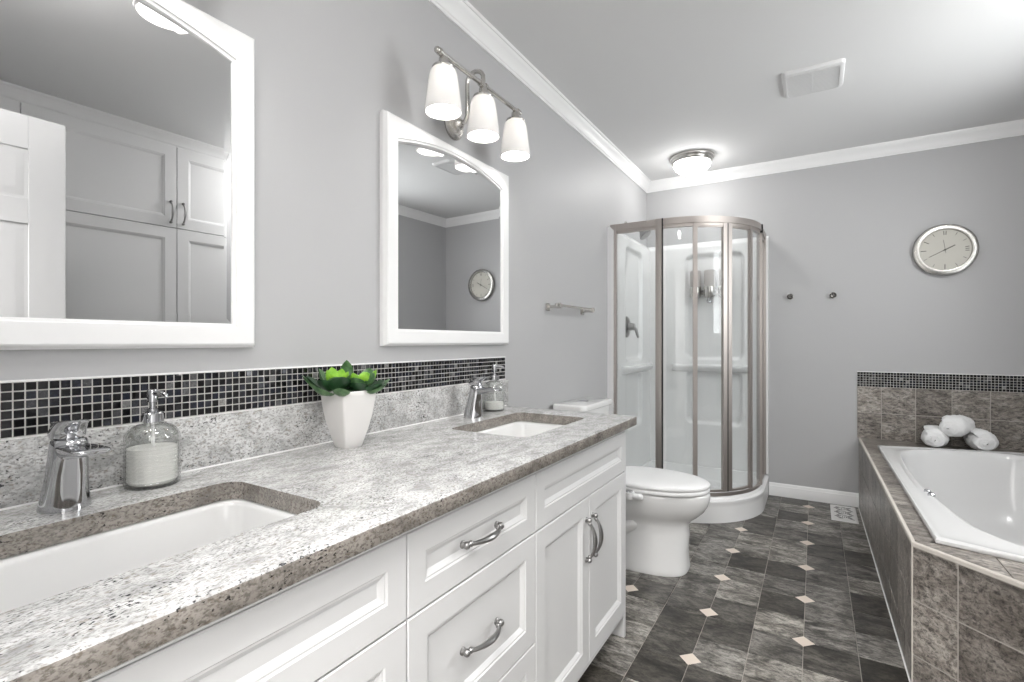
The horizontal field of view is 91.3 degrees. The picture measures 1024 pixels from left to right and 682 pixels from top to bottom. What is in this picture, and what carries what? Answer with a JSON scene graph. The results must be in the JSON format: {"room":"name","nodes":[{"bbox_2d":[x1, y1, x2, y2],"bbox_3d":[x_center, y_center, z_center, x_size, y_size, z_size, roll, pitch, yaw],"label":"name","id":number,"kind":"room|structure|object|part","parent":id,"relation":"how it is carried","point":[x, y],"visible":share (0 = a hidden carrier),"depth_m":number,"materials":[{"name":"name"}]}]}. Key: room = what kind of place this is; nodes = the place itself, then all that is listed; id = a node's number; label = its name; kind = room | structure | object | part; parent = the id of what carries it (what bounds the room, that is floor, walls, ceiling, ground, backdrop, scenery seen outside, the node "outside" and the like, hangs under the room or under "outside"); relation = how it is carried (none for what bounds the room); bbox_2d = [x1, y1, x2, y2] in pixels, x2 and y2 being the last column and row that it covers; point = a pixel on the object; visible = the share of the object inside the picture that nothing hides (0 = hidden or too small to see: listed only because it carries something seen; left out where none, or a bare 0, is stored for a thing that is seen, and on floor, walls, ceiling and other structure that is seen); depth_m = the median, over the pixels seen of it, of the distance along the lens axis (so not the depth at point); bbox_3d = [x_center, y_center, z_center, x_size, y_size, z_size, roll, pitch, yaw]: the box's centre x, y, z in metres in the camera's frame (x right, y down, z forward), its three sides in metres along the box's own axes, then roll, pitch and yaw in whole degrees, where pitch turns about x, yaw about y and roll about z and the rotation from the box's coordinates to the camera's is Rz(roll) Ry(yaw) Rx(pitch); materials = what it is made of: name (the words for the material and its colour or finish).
{"room":"bathroom","nodes":[
{"label":"bathroom","id":0,"kind":"room"},
{"bbox_2d":[0,0,646,409],"bbox_3d":[0.011,-0.093,2.447,0.120,2.440,4.320,0,0,31],"label":"wall","id":1,"kind":"structure","parent":0,"point":[326,70],"depth_m":1.54,"materials":[{"name":"grey paint"}]},
{"bbox_2d":[0,0,254,349],"bbox_3d":[-0.831,-0.364,0.909,0.031,0.757,0.756,0,0,31],"label":"framed mirror","id":2,"kind":"object","parent":1,"relation":"attached to","point":[127,127],"visible":1,"depth_m":1.00,"materials":[{"name":"white paint"}]},
{"bbox_2d":[0,356,504,438],"bbox_3d":[-0.541,0.117,1.411,0.008,0.100,1.966,0,0,31],"label":"mosaic tile strip","id":3,"kind":"object","parent":1,"relation":"attached to","point":[28,407],"visible":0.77,"depth_m":1.11,"materials":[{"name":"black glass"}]},
{"bbox_2d":[0,379,507,510],"bbox_3d":[-0.533,0.227,1.408,0.024,0.119,1.972,0,0,31],"label":"backsplash","id":4,"kind":"structure","parent":1,"relation":"attached to","point":[216,439],"depth_m":1.17,"materials":[{"name":"white stone"}]},
{"bbox_2d":[380,109,508,345],"bbox_3d":[-0.217,-0.364,1.923,0.031,0.757,0.752,0,0,31],"label":"framed mirror","id":5,"kind":"object","parent":1,"relation":"attached to","point":[444,211],"visible":1,"depth_m":1.84,"materials":[{"name":"white paint"}]},
{"bbox_2d":[398,143,500,331],"bbox_3d":[-0.221,-0.374,1.925,0.003,0.669,0.640,0,0,33],"label":"mirror glass","id":6,"kind":"object","parent":5,"relation":"attached to","point":[449,202],"depth_m":1.88,"materials":[{"name":"grey"}]},
{"bbox_2d":[425,46,529,161],"bbox_3d":[-0.141,-0.892,1.885,0.201,0.261,0.588,0,0,31],"label":"vanity light","id":7,"kind":"object","parent":1,"relation":"attached to","point":[443,101],"visible":1,"depth_m":1.83,"materials":[{"name":"white glass"}]},
{"bbox_3d":[-0.228,-0.835,1.665,0.122,0.147,0.122,0,0,31],"label":"lamp shade","id":8,"kind":"part","parent":7,"relation":"part of","materials":[{"name":"white glass"}]},
{"bbox_3d":[-0.151,-0.925,1.891,0.119,0.197,0.017,0,0,31],"label":"arm","id":9,"kind":"part","parent":7,"relation":"part of","materials":[{"name":"silver metal"}]},
{"bbox_3d":[-0.107,-0.835,1.865,0.122,0.147,0.122,0,0,31],"label":"lamp shade","id":10,"kind":"part","parent":7,"relation":"part of","materials":[{"name":"white glass"}]},
{"bbox_3d":[0.013,-0.835,2.064,0.122,0.147,0.122,0,0,31],"label":"lamp shade","id":11,"kind":"part","parent":7,"relation":"part of","materials":[{"name":"white glass"}]},
{"bbox_2d":[428,0,650,192],"bbox_3d":[0.054,-1.273,2.352,0.052,0.080,4.202,0,0,31],"label":"trim","id":12,"kind":"structure","parent":1,"relation":"attached to","point":[461,13],"depth_m":2.40,"materials":[{"name":"white paint"}]},
{"bbox_2d":[546,303,594,314],"bbox_3d":[0.335,-0.181,2.789,0.079,0.040,0.520,0,0,31],"label":"towel bar","id":13,"kind":"object","parent":1,"relation":"attached to","point":[583,310],"visible":1,"depth_m":2.69,"materials":[{"name":"silver metal"}]},
{"bbox_2d":[624,221,650,239],"bbox_3d":[0.918,-0.813,3.652,0.186,0.149,0.094,0,0,31],"label":"shower head","id":14,"kind":"object","parent":1,"relation":"attached to","point":[643,234],"visible":0.41,"depth_m":3.61,"materials":[{"name":"silver metal"}]},
{"bbox_2d":[578,495,908,681],"bbox_3d":[0.655,1.177,0.788,2.900,0.101,6.641,0,0,31],"label":"floor","id":15,"kind":"structure","parent":0,"point":[788,592],"depth_m":2.09,"materials":[{"name":"grey tile"}]},
{"bbox_2d":[86,430,625,681],"bbox_3d":[-0.288,0.724,1.240,0.613,0.806,1.914,0,0,31],"label":"vanity cabinet","id":16,"kind":"object","parent":15,"relation":"on","point":[524,580],"visible":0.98,"depth_m":1.03,"materials":[{"name":"white paint"}]},
{"bbox_3d":[-0.373,0.418,0.599,0.019,0.150,0.689,0,0,31],"label":"false drawer","id":17,"kind":"part","parent":16,"relation":"part of","materials":[{"name":"white paint"}]},
{"bbox_2d":[0,406,636,681],"bbox_3d":[-0.287,0.303,1.247,0.609,0.035,1.951,0,0,31],"label":"countertop","id":18,"kind":"structure","parent":16,"relation":"on","point":[347,503],"depth_m":0.83,"materials":[{"name":"grey stone"}]},
{"bbox_2d":[36,419,110,513],"bbox_3d":[-0.734,0.208,0.841,0.162,0.154,0.072,0,0,31],"label":"faucet","id":19,"kind":"object","parent":18,"relation":"on","point":[65,486],"visible":1,"depth_m":0.83,"materials":[{"name":"silver metal"}]},
{"bbox_3d":[-0.752,0.147,0.852,0.078,0.033,0.051,0,0,31],"label":"handle","id":20,"kind":"part","parent":19,"relation":"part of","materials":[{"name":"silver metal"}]},
{"bbox_3d":[-0.713,0.186,0.828,0.113,0.030,0.053,0,0,31],"label":"spout","id":21,"kind":"part","parent":19,"relation":"part of","materials":[{"name":"silver metal"}]},
{"bbox_2d":[0,499,296,613],"bbox_3d":[-0.569,0.397,0.755,0.330,0.152,0.509,0,0,31],"label":"undermount sink","id":22,"kind":"object","parent":18,"relation":"in","point":[30,577],"visible":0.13,"depth_m":0.85,"materials":[{"name":"white ceramic"}]},
{"bbox_2d":[122,389,180,490],"bbox_3d":[-0.717,0.190,1.000,0.095,0.191,0.095,0,0,31],"label":"soap dispenser","id":23,"kind":"object","parent":18,"relation":"on","point":[151,464],"visible":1,"depth_m":0.98,"materials":[{"name":"clear glass"}]},
{"bbox_2d":[122,422,180,490],"bbox_3d":[-0.717,0.221,1.000,0.095,0.128,0.095,0,0,31],"label":"bottle","id":24,"kind":"object","parent":23,"relation":"attached to","point":[151,464],"depth_m":0.97,"materials":[{"name":"clear glass"}]},
{"bbox_2d":[302,360,389,448],"bbox_3d":[-0.444,0.169,1.359,0.176,0.234,0.232,0,0,31],"label":"potted succulent","id":25,"kind":"object","parent":18,"relation":"on","point":[347,398],"visible":1,"depth_m":1.33,"materials":[{"name":"white ceramic"}]},
{"bbox_2d":[321,390,375,448],"bbox_3d":[-0.445,0.208,1.362,0.106,0.154,0.106,0,0,36],"label":"pot","id":26,"kind":"object","parent":25,"relation":"attached to","point":[348,414],"depth_m":1.33,"materials":[{"name":"white ceramic"}]},
{"bbox_2d":[463,377,502,417],"bbox_3d":[-0.110,0.208,1.872,0.162,0.154,0.072,0,0,31],"label":"faucet","id":27,"kind":"object","parent":18,"relation":"on","point":[473,409],"visible":1,"depth_m":1.86,"materials":[{"name":"silver metal"}]},
{"bbox_3d":[-0.128,0.147,1.883,0.078,0.033,0.051,0,0,31],"label":"handle","id":28,"kind":"part","parent":27,"relation":"part of","materials":[{"name":"silver metal"}]},
{"bbox_3d":[-0.089,0.186,1.859,0.113,0.030,0.053,0,0,31],"label":"spout","id":29,"kind":"part","parent":27,"relation":"part of","materials":[{"name":"silver metal"}]},
{"bbox_2d":[485,364,504,410],"bbox_3d":[-0.072,0.190,2.071,0.090,0.191,0.088,0,0,31],"label":"soap dispenser","id":30,"kind":"object","parent":18,"relation":"on","point":[489,405],"visible":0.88,"depth_m":2.06,"materials":[{"name":"clear glass"}]},
{"bbox_2d":[478,421,563,436],"bbox_3d":[0.035,0.397,1.754,0.330,0.152,0.494,0,0,31],"label":"undermount sink","id":31,"kind":"object","parent":18,"relation":"in","point":[519,428],"visible":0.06,"depth_m":1.97,"materials":[{"name":"white ceramic"}]},
{"bbox_3d":[-0.284,0.763,0.747,0.019,0.532,0.343,0,0,31],"label":"door","id":32,"kind":"part","parent":16,"relation":"part of","materials":[{"name":"white paint"}]},
{"bbox_3d":[-0.070,0.638,1.101,0.019,0.281,0.476,0,0,31],"label":"drawer","id":33,"kind":"part","parent":16,"relation":"part of","materials":[{"name":"white paint"}]},
{"bbox_3d":[-0.070,0.418,1.101,0.019,0.150,0.476,0,0,31],"label":"drawer","id":34,"kind":"part","parent":16,"relation":"part of","materials":[{"name":"white paint"}]},
{"bbox_3d":[-0.053,0.636,1.074,0.038,0.017,0.145,0,0,31],"label":"handle","id":35,"kind":"part","parent":16,"relation":"part of","materials":[{"name":"grey metal"}]},
{"bbox_3d":[-0.053,0.416,1.074,0.038,0.017,0.145,0,0,31],"label":"handle","id":36,"kind":"part","parent":16,"relation":"part of","materials":[{"name":"grey metal"}]},
{"bbox_3d":[-0.070,0.906,1.101,0.019,0.247,0.476,0,0,31],"label":"drawer","id":37,"kind":"part","parent":16,"relation":"part of","materials":[{"name":"white paint"}]},
{"bbox_3d":[0.147,0.763,1.459,0.019,0.532,0.355,0,0,31],"label":"door","id":38,"kind":"part","parent":16,"relation":"part of","materials":[{"name":"white paint"}]},
{"bbox_3d":[0.241,0.418,1.615,0.019,0.150,0.719,0,0,31],"label":"false drawer","id":39,"kind":"part","parent":16,"relation":"part of","materials":[{"name":"white paint"}]},
{"bbox_3d":[0.251,0.627,1.575,0.038,0.144,0.017,0,0,31],"label":"handle","id":40,"kind":"part","parent":16,"relation":"part of","materials":[{"name":"grey metal"}]},
{"bbox_3d":[0.278,0.627,1.620,0.038,0.144,0.017,0,0,31],"label":"handle","id":41,"kind":"part","parent":16,"relation":"part of","materials":[{"name":"grey metal"}]},
{"bbox_3d":[0.334,0.763,1.768,0.019,0.532,0.361,0,0,31],"label":"door","id":42,"kind":"part","parent":16,"relation":"part of","materials":[{"name":"white paint"}]},
{"bbox_3d":[0.186,0.724,2.061,0.574,0.806,0.018,0,0,31],"label":"panel","id":43,"kind":"part","parent":16,"relation":"part of","materials":[{"name":"white paint"}]},
{"bbox_2d":[553,397,710,576],"bbox_3d":[0.630,0.725,2.606,0.755,0.805,0.443,0,0,31],"label":"toilet","id":44,"kind":"object","parent":15,"relation":"on","point":[661,504],"visible":0.59,"depth_m":2.43,"materials":[{"name":"white ceramic"}]},
{"bbox_3d":[0.395,0.343,2.759,0.195,0.031,0.424,0,0,31],"label":"tank lid","id":45,"kind":"part","parent":44,"relation":"part of","materials":[{"name":"white ceramic"}]},
{"bbox_3d":[0.393,0.546,2.760,0.174,0.374,0.390,0,0,31],"label":"tank","id":46,"kind":"part","parent":44,"relation":"part of","materials":[{"name":"white ceramic"}]},
{"bbox_3d":[0.741,0.723,2.549,0.500,0.021,0.372,0,0,31],"label":"seat","id":47,"kind":"part","parent":44,"relation":"part of","materials":[{"name":"white plastic"}]},
{"bbox_3d":[0.741,0.696,2.550,0.503,0.028,0.374,0,0,31],"label":"lid","id":48,"kind":"part","parent":44,"relation":"part of","materials":[{"name":"white plastic"}]},
{"bbox_3d":[0.673,0.931,2.590,0.665,0.393,0.374,0,0,31],"label":"bowl","id":49,"kind":"part","parent":44,"relation":"part of","materials":[{"name":"white ceramic"}]},
{"bbox_2d":[642,460,768,522],"bbox_3d":[1.268,1.047,3.530,0.905,0.160,0.927,0,0,31],"label":"shower tray","id":50,"kind":"object","parent":15,"relation":"on","point":[740,507],"visible":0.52,"depth_m":3.24,"materials":[{"name":"white plastic"}]},
{"bbox_2d":[607,226,768,473],"bbox_3d":[1.268,0.095,3.534,0.904,1.744,0.922,0,0,31],"label":"wall panels","id":51,"kind":"object","parent":50,"relation":"on","point":[635,261],"visible":0.78,"depth_m":3.88,"materials":[{"name":"white plastic"}]},
{"bbox_3d":[0.895,0.095,3.753,0.040,1.744,0.911,0,0,31],"label":"panel","id":52,"kind":"part","parent":51,"relation":"part of","materials":[{"name":"white plastic"}]},
{"bbox_2d":[626,316,638,337],"bbox_3d":[0.874,-0.105,3.638,0.087,0.160,0.156,0,0,31],"label":"shower valve","id":53,"kind":"object","parent":51,"relation":"attached to","point":[629,326],"visible":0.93,"depth_m":3.63,"materials":[{"name":"grey metal"}]},
{"bbox_3d":[0.884,-0.080,3.635,0.067,0.110,0.061,0,0,31],"label":"lever","id":54,"kind":"part","parent":53,"relation":"part of","materials":[{"name":"grey metal"}]},
{"bbox_2d":[622,363,652,374],"bbox_3d":[0.954,0.206,3.759,0.075,0.063,0.620,0,0,31],"label":"shelf","id":55,"kind":"object","parent":51,"relation":"attached to","point":[627,368],"depth_m":3.68,"materials":[{"name":"white plastic"}]},
{"bbox_2d":[690,269,720,302],"bbox_3d":[1.518,-0.422,3.845,0.292,0.254,0.100,0,0,31],"label":"dispenser","id":56,"kind":"object","parent":51,"relation":"attached to","point":[709,291],"visible":0.55,"depth_m":3.81,"materials":[{"name":"silver metal"}]},
{"bbox_2d":[690,270,700,297],"bbox_3d":[1.425,-0.422,3.891,0.084,0.254,0.083,0,0,31],"label":"bottle","id":57,"kind":"object","parent":56,"relation":"on","point":[691,272],"depth_m":3.87,"materials":[{"name":"grey plastic"}]},
{"bbox_2d":[704,269,714,302],"bbox_3d":[1.514,-0.422,3.837,0.084,0.254,0.083,0,0,31],"label":"bottle","id":58,"kind":"object","parent":56,"relation":"on","point":[709,275],"depth_m":3.80,"materials":[{"name":"grey plastic"}]},
{"bbox_2d":[718,269,720,296],"bbox_3d":[1.603,-0.422,3.784,0.084,0.254,0.083,0,0,31],"label":"bottle","id":59,"kind":"object","parent":56,"relation":"on","point":[719,272],"depth_m":3.77,"materials":[{"name":"white plastic"}]},
{"bbox_2d":[672,363,747,372],"bbox_3d":[1.515,0.206,3.846,0.575,0.063,0.075,0,0,31],"label":"shelf","id":60,"kind":"object","parent":51,"relation":"attached to","point":[676,367],"depth_m":3.84,"materials":[{"name":"white plastic"}]},
{"bbox_2d":[610,216,765,495],"bbox_3d":[1.303,0.090,3.338,1.232,1.754,0.419,0,0,-14],"label":"shower door frame","id":61,"kind":"structure","parent":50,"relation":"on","point":[726,223],"depth_m":3.21,"materials":[{"name":"grey metal"}]},
{"bbox_3d":[0.815,0.090,3.299,0.342,1.754,0.034,0,0,31],"label":"panel frame","id":62,"kind":"part","parent":61,"relation":"part of","materials":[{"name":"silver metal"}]},
{"bbox_3d":[1.317,-0.755,3.337,1.209,0.060,0.409,0,0,-15],"label":"rail","id":63,"kind":"part","parent":61,"relation":"part of","materials":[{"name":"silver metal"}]},
{"bbox_3d":[1.256,0.099,3.146,0.190,1.688,0.030,0,0,-3],"label":"sliding door","id":64,"kind":"part","parent":61,"relation":"part of","materials":[{"name":"clear glass"}]},
{"bbox_3d":[1.441,0.099,3.191,0.190,1.688,0.030,0,0,-24],"label":"sliding door","id":65,"kind":"part","parent":61,"relation":"part of","materials":[{"name":"clear glass"}]},
{"bbox_3d":[1.758,0.091,3.528,0.034,1.752,0.336,0,0,31],"label":"panel frame","id":66,"kind":"part","parent":61,"relation":"part of","materials":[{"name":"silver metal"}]},
{"bbox_3d":[1.757,0.109,3.524,0.005,1.670,0.282,0,0,31],"label":"pane","id":67,"kind":"part","parent":61,"relation":"part of","materials":[{"name":"clear glass"}]},
{"bbox_2d":[830,504,858,523],"bbox_3d":[2.170,1.124,3.276,0.144,0.006,0.348,0,0,31],"label":"floor vent","id":68,"kind":"object","parent":15,"relation":"in","point":[838,513],"visible":1,"depth_m":3.25,"materials":[{"name":"white metal"}]},
{"bbox_2d":[858,438,1023,681],"bbox_3d":[2.171,0.892,2.186,0.951,0.476,2.296,0,0,31],"label":"tub surround","id":69,"kind":"object","parent":15,"relation":"on","point":[956,614],"visible":0.81,"depth_m":1.56,"materials":[{"name":"grey tile"}]},
{"bbox_2d":[921,425,949,447],"bbox_3d":[2.612,0.586,3.092,0.144,0.130,0.271,0,0,31],"label":"rolled towel","id":70,"kind":"object","parent":69,"relation":"on","point":[931,436],"visible":0.98,"depth_m":3.02,"materials":[{"name":"white fabric"}]},
{"bbox_2d":[939,415,974,436],"bbox_3d":[2.706,0.510,3.042,0.284,0.129,0.135,0,0,-33],"label":"rolled towel","id":71,"kind":"object","parent":70,"relation":"on","point":[950,425],"visible":1,"depth_m":2.98,"materials":[{"name":"white fabric"}]},
{"bbox_2d":[877,445,1023,562],"bbox_3d":[2.201,0.833,2.173,0.859,0.426,2.013,0,0,31],"label":"bathtub","id":72,"kind":"object","parent":69,"relation":"in","point":[971,500],"visible":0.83,"depth_m":2.75,"materials":[{"name":"white ceramic"}]},
{"bbox_2d":[963,428,998,450],"bbox_3d":[2.809,0.586,3.002,0.137,0.130,0.256,0,0,31],"label":"rolled towel","id":73,"kind":"object","parent":69,"relation":"on","point":[977,439],"visible":0.99,"depth_m":2.93,"materials":[{"name":"white fabric"}]},
{"bbox_2d":[467,0,1023,180],"bbox_3d":[0.681,-1.363,0.850,2.920,0.100,6.360,0,0,31],"label":"ceiling","id":74,"kind":"structure","parent":0,"point":[660,79],"depth_m":2.38,"materials":[{"name":"white paint"}]},
{"bbox_2d":[670,149,714,176],"bbox_3d":[1.281,-1.242,3.567,0.304,0.141,0.304,0,0,31],"label":"ceiling light","id":75,"kind":"object","parent":74,"relation":"attached to","point":[693,162],"visible":1,"depth_m":3.48,"materials":[{"name":"white glass"}]},
{"bbox_3d":[1.281,-1.231,3.567,0.249,0.084,0.249,0,0,31],"label":"lamp shade","id":76,"kind":"part","parent":75,"relation":"part of","materials":[{"name":"white glass"}]},
{"bbox_2d":[781,58,845,98],"bbox_3d":[1.500,-1.302,2.499,0.264,0.020,0.280,0,0,31],"label":"ceiling vent","id":77,"kind":"object","parent":74,"relation":"in","point":[829,75],"visible":1,"depth_m":2.47,"materials":[{"name":"white plastic"}]},
{"bbox_2d":[647,135,1023,492],"bbox_3d":[2.348,-0.093,3.490,2.800,2.440,0.118,0,0,31],"label":"wall","id":78,"kind":"structure","parent":0,"point":[850,230],"depth_m":3.40,"materials":[{"name":"grey paint"}]},
{"bbox_2d":[787,294,793,299],"bbox_3d":[2.005,-0.325,3.611,0.044,0.044,0.029,0,0,31],"label":"robe hook","id":79,"kind":"object","parent":78,"relation":"attached to","point":[789,296],"visible":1,"depth_m":3.60,"materials":[{"name":"silver metal"}]},
{"bbox_2d":[769,482,858,506],"bbox_3d":[2.126,1.081,3.547,0.544,0.093,0.014,0,0,31],"label":"baseboard","id":80,"kind":"structure","parent":78,"relation":"attached to","point":[851,499],"depth_m":3.53,"materials":[{"name":"white paint"}]},
{"bbox_2d":[829,292,836,297],"bbox_3d":[2.228,-0.322,3.476,0.044,0.044,0.029,0,0,31],"label":"robe hook","id":81,"kind":"object","parent":78,"relation":"attached to","point":[832,294],"visible":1,"depth_m":3.47,"materials":[{"name":"silver metal"}]},
{"bbox_2d":[647,119,1023,192],"bbox_3d":[2.133,-1.273,3.520,2.400,0.080,0.052,0,0,31],"label":"trim","id":82,"kind":"structure","parent":78,"relation":"attached to","point":[1014,128],"depth_m":3.41,"materials":[{"name":"white paint"}]},
{"bbox_2d":[857,386,1023,450],"bbox_3d":[2.761,0.480,3.166,0.956,0.350,0.008,0,0,31],"label":"tile panel","id":83,"kind":"object","parent":78,"relation":"attached to","point":[883,413],"visible":0.81,"depth_m":3.21,"materials":[{"name":"grey tile"}]},
{"bbox_2d":[857,371,1023,392],"bbox_3d":[2.762,0.254,3.165,0.958,0.102,0.008,0,0,31],"label":"mosaic tile strip","id":84,"kind":"object","parent":78,"relation":"attached to","point":[944,381],"visible":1,"depth_m":3.18,"materials":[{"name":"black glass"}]},
{"bbox_2d":[912,224,979,275],"bbox_3d":[2.735,-0.579,3.164,0.326,0.326,0.038,0,0,31],"label":"wall clock","id":85,"kind":"object","parent":78,"relation":"attached to","point":[943,249],"visible":1,"depth_m":3.16,"materials":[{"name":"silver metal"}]}
]}

